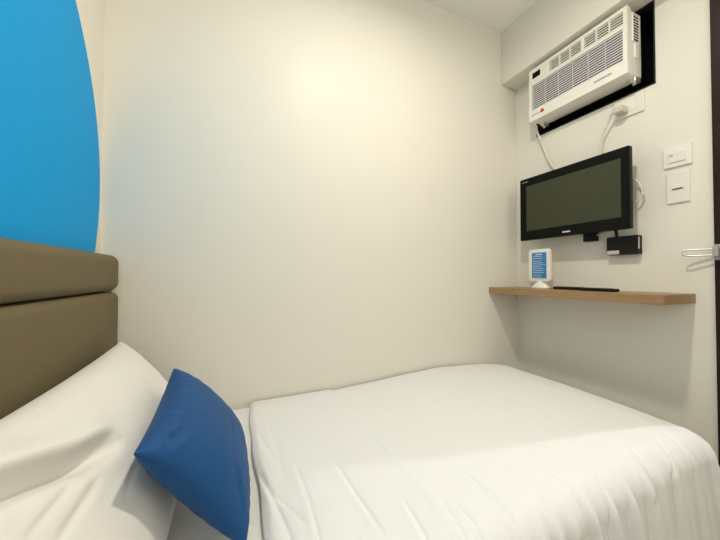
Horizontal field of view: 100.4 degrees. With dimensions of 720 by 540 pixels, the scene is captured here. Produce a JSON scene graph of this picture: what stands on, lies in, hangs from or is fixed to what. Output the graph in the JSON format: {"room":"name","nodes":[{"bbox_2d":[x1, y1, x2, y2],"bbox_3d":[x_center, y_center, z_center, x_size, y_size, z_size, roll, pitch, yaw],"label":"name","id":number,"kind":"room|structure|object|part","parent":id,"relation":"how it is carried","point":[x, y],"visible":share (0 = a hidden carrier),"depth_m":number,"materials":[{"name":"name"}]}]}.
{"room":"hotel room","nodes":[
{"label":"hotel room","id":0,"kind":"room"},
{"bbox_2d":[0,0,104,252],"bbox_3d":[-0.668,-0.298,0.201,0.100,2.739,2.120,1,-1,-23],"label":"wall","id":1,"kind":"structure","parent":0,"point":[52,51],"depth_m":0.87,"materials":[{"name":"blue paint"}]},
{"bbox_2d":[0,237,117,419],"bbox_3d":[-0.772,0.396,0.651,0.070,0.928,1.172,1,-1,-23],"label":"headboard","id":2,"kind":"object","parent":1,"relation":"attached to","point":[57,317],"visible":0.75,"depth_m":0.74,"materials":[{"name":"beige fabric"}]},
{"bbox_3d":[-0.770,0.002,0.659,0.066,0.140,1.172,1,-1,-23],"label":"panel","id":3,"kind":"part","parent":2,"relation":"part of","materials":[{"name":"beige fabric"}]},
{"bbox_3d":[-0.771,0.468,0.650,0.066,0.784,1.172,1,-1,-23],"label":"panel","id":4,"kind":"part","parent":2,"relation":"part of","materials":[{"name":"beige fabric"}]},
{"bbox_2d":[100,0,517,409],"bbox_3d":[0.671,-0.260,1.969,3.940,2.739,0.100,1,-1,-23],"label":"wall","id":5,"kind":"structure","parent":0,"point":[298,197],"depth_m":1.52,"materials":[{"name":"paint"}]},
{"bbox_2d":[423,0,537,33],"bbox_3d":[1.106,-1.697,0.973,3.940,0.100,2.320,1,-1,-23],"label":"ceiling","id":6,"kind":"structure","parent":0,"point":[495,15],"depth_m":1.88,"materials":[{"name":"white paint"}]},
{"bbox_2d":[516,0,717,459],"bbox_3d":[1.567,-0.273,1.143,0.130,2.739,2.120,1,-1,-23],"label":"wall","id":7,"kind":"structure","parent":0,"point":[658,361],"depth_m":1.42,"materials":[{"name":"paint"}]},
{"bbox_2d":[520,145,632,240],"bbox_3d":[1.202,-0.387,1.698,0.112,0.392,0.583,1,-1,-23],"label":"television","id":8,"kind":"object","parent":7,"relation":"attached to","point":[594,194],"visible":1,"depth_m":1.61,"materials":[{"name":"black plastic"}]},
{"bbox_2d":[633,178,642,202],"bbox_3d":[1.322,-0.403,1.468,0.011,0.157,0.097,1,-1,-27],"label":"cable","id":9,"kind":"object","parent":8,"relation":"attached to","point":[636,180],"visible":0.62,"depth_m":1.44,"materials":[{"name":"white plastic"}]},
{"bbox_2d":[501,0,652,89],"bbox_3d":[1.446,-1.464,1.113,0.141,0.360,2.120,1,-1,-23],"label":"soffit","id":10,"kind":"object","parent":7,"relation":"attached to","point":[547,27],"depth_m":1.77,"materials":[{"name":"paint"}]},
{"bbox_2d":[529,5,653,169],"bbox_3d":[1.350,-0.869,1.735,0.423,0.756,0.531,1,-1,-23],"label":"air conditioner","id":11,"kind":"object","parent":7,"relation":"attached to","point":[614,59],"visible":0.8,"depth_m":1.58,"materials":[{"name":"white plastic"}]},
{"bbox_3d":[1.089,-1.196,1.825,0.004,0.061,0.105,1,-1,-23],"label":"control panel","id":12,"kind":"part","parent":11,"relation":"part of","materials":[{"name":"plastic"}]},
{"bbox_3d":[1.221,-0.711,1.730,0.043,0.438,0.435,1,-1,-21],"label":"power cord","id":13,"kind":"part","parent":11,"relation":"part of","materials":[{"name":"white plastic"}]},
{"bbox_2d":[532,30,622,110],"bbox_3d":[1.170,-1.071,1.653,0.010,0.158,0.474,1,-1,-23],"label":"grille","id":14,"kind":"object","parent":11,"relation":"attached to","point":[605,55],"depth_m":1.62,"materials":[{"name":"white plastic"}]},
{"bbox_3d":[1.176,-1.088,1.656,0.030,0.322,0.510,1,-1,-23],"label":"panel","id":15,"kind":"part","parent":11,"relation":"part of","materials":[{"name":"plastic"}]},
{"bbox_2d":[632,12,639,43],"bbox_3d":[1.332,-1.169,1.448,0.055,0.135,0.005,1,-1,-23],"label":"vent","id":16,"kind":"object","parent":11,"relation":"attached to","point":[635,18],"depth_m":1.45,"materials":[{"name":"plastic"}]},
{"bbox_2d":[489,287,695,304],"bbox_3d":[1.143,0.128,1.633,0.263,0.041,0.874,1,-1,-23],"label":"wall shelf","id":17,"kind":"object","parent":7,"relation":"attached to","point":[636,297],"visible":0.99,"depth_m":1.37,"materials":[{"name":"brown wood"}]},
{"bbox_2d":[529,248,551,288],"bbox_3d":[1.084,-0.008,1.806,0.060,0.236,0.136,1,-1,-23],"label":"sign stand","id":18,"kind":"object","parent":17,"relation":"on","point":[540,260],"visible":1,"depth_m":1.79,"materials":[{"name":"white plastic"}]},
{"bbox_2d":[553,286,580,289],"bbox_3d":[1.149,0.099,1.638,0.042,0.017,0.165,1,-1,-27],"label":"remote control","id":19,"kind":"object","parent":17,"relation":"on","point":[554,287],"visible":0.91,"depth_m":1.64,"materials":[{"name":"black plastic"}]},
{"bbox_2d":[578,287,619,291],"bbox_3d":[1.169,0.096,1.474,0.042,0.017,0.165,1,-1,-20],"label":"remote control","id":20,"kind":"object","parent":17,"relation":"on","point":[581,288],"visible":0.99,"depth_m":1.45,"materials":[{"name":"black plastic"}]},
{"bbox_2d":[536,0,655,136],"bbox_3d":[1.433,-1.071,1.758,0.348,0.400,0.602,1,-1,-23],"label":"trim","id":21,"kind":"structure","parent":7,"relation":"attached to","point":[646,13],"depth_m":1.52,"materials":[{"name":"black"}]},
{"bbox_2d":[583,231,609,241],"bbox_3d":[1.277,-0.184,1.617,0.034,0.056,0.123,1,-1,-23],"label":"block","id":22,"kind":"object","parent":7,"relation":"attached to","point":[591,237],"visible":0.77,"depth_m":1.63,"materials":[{"name":"black plastic"}]},
{"bbox_2d":[607,230,641,255],"bbox_3d":[1.321,-0.142,1.503,0.041,0.132,0.133,1,-1,-23],"label":"power adapter","id":23,"kind":"object","parent":7,"relation":"attached to","point":[631,244],"visible":0.88,"depth_m":1.49,"materials":[{"name":"black plastic"}]},
{"bbox_2d":[614,91,644,121],"bbox_3d":[1.346,-0.818,1.502,0.010,0.096,0.122,1,-1,-23],"label":"wall outlet","id":24,"kind":"object","parent":7,"relation":"attached to","point":[635,103],"visible":0.88,"depth_m":1.48,"materials":[{"name":"white plastic"}]},
{"bbox_2d":[663,142,692,169],"bbox_3d":[1.411,-0.506,1.333,0.015,0.092,0.092,1,-1,-23],"label":"light switch","id":25,"kind":"object","parent":7,"relation":"attached to","point":[679,155],"visible":1,"depth_m":1.33,"materials":[{"name":"white plastic"}]},
{"bbox_2d":[667,169,690,203],"bbox_3d":[1.411,-0.367,1.331,0.013,0.138,0.075,1,-1,-23],"label":"switch","id":26,"kind":"object","parent":7,"relation":"attached to","point":[678,183],"visible":1,"depth_m":1.33,"materials":[{"name":"white plastic"}]},
{"bbox_2d":[709,0,719,466],"bbox_3d":[1.695,-0.082,0.835,0.154,2.346,0.913,1,-1,-23],"label":"trim","id":27,"kind":"structure","parent":7,"relation":"attached to","point":[714,4],"depth_m":1.22,"materials":[{"name":"brown wood"}]},
{"bbox_2d":[681,244,719,259],"bbox_3d":[1.414,-0.072,1.242,0.046,0.064,0.109,1,-1,-23],"label":"door handle","id":28,"kind":"object","parent":27,"relation":"attached to","point":[716,249],"depth_m":1.22,"materials":[{"name":"grey metal"}]},
{"bbox_3d":[1.449,-0.073,1.211,0.006,0.064,0.024,1,-1,-23],"label":"mounting plate","id":29,"kind":"part","parent":28,"relation":"part of","materials":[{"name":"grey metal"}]},
{"bbox_3d":[1.097,1.141,0.920,3.940,0.100,2.320,1,-1,-23],"label":"floor","id":30,"kind":"structure","parent":0,"visible":0},
{"bbox_3d":[0.129,0.866,1.133,1.935,0.452,0.955,1,-1,-23],"label":"bed","id":31,"kind":"object","parent":30,"relation":"on","visible":0},
{"bbox_2d":[167,407,263,539],"bbox_3d":[0.134,0.705,1.136,1.951,0.174,0.973,1,-1,-23],"label":"fitted sheet","id":32,"kind":"object","parent":31,"relation":"on","point":[185,525],"visible":0.02,"depth_m":0.73,"materials":[{"name":"white fabric"}]},
{"bbox_2d":[0,342,176,539],"bbox_3d":[-0.587,0.428,0.706,0.292,0.356,0.922,1,-1,-23],"label":"pillow","id":33,"kind":"object","parent":32,"relation":"on","point":[70,469],"visible":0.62,"depth_m":0.53,"materials":[{"name":"white fabric"}]},
{"bbox_2d":[134,369,249,539],"bbox_3d":[-0.391,0.429,0.753,0.210,0.275,0.454,1,-1,-23],"label":"cushion","id":34,"kind":"object","parent":32,"relation":"on","point":[194,446],"visible":1,"depth_m":0.62,"materials":[{"name":"blue fabric"}]},
{"bbox_2d":[249,364,719,539],"bbox_3d":[0.418,0.793,1.191,1.590,0.483,1.086,1,-1,-23],"label":"duvet","id":35,"kind":"object","parent":31,"relation":"on","point":[472,451],"visible":1,"depth_m":0.92,"materials":[{"name":"white fabric"}]}
]}

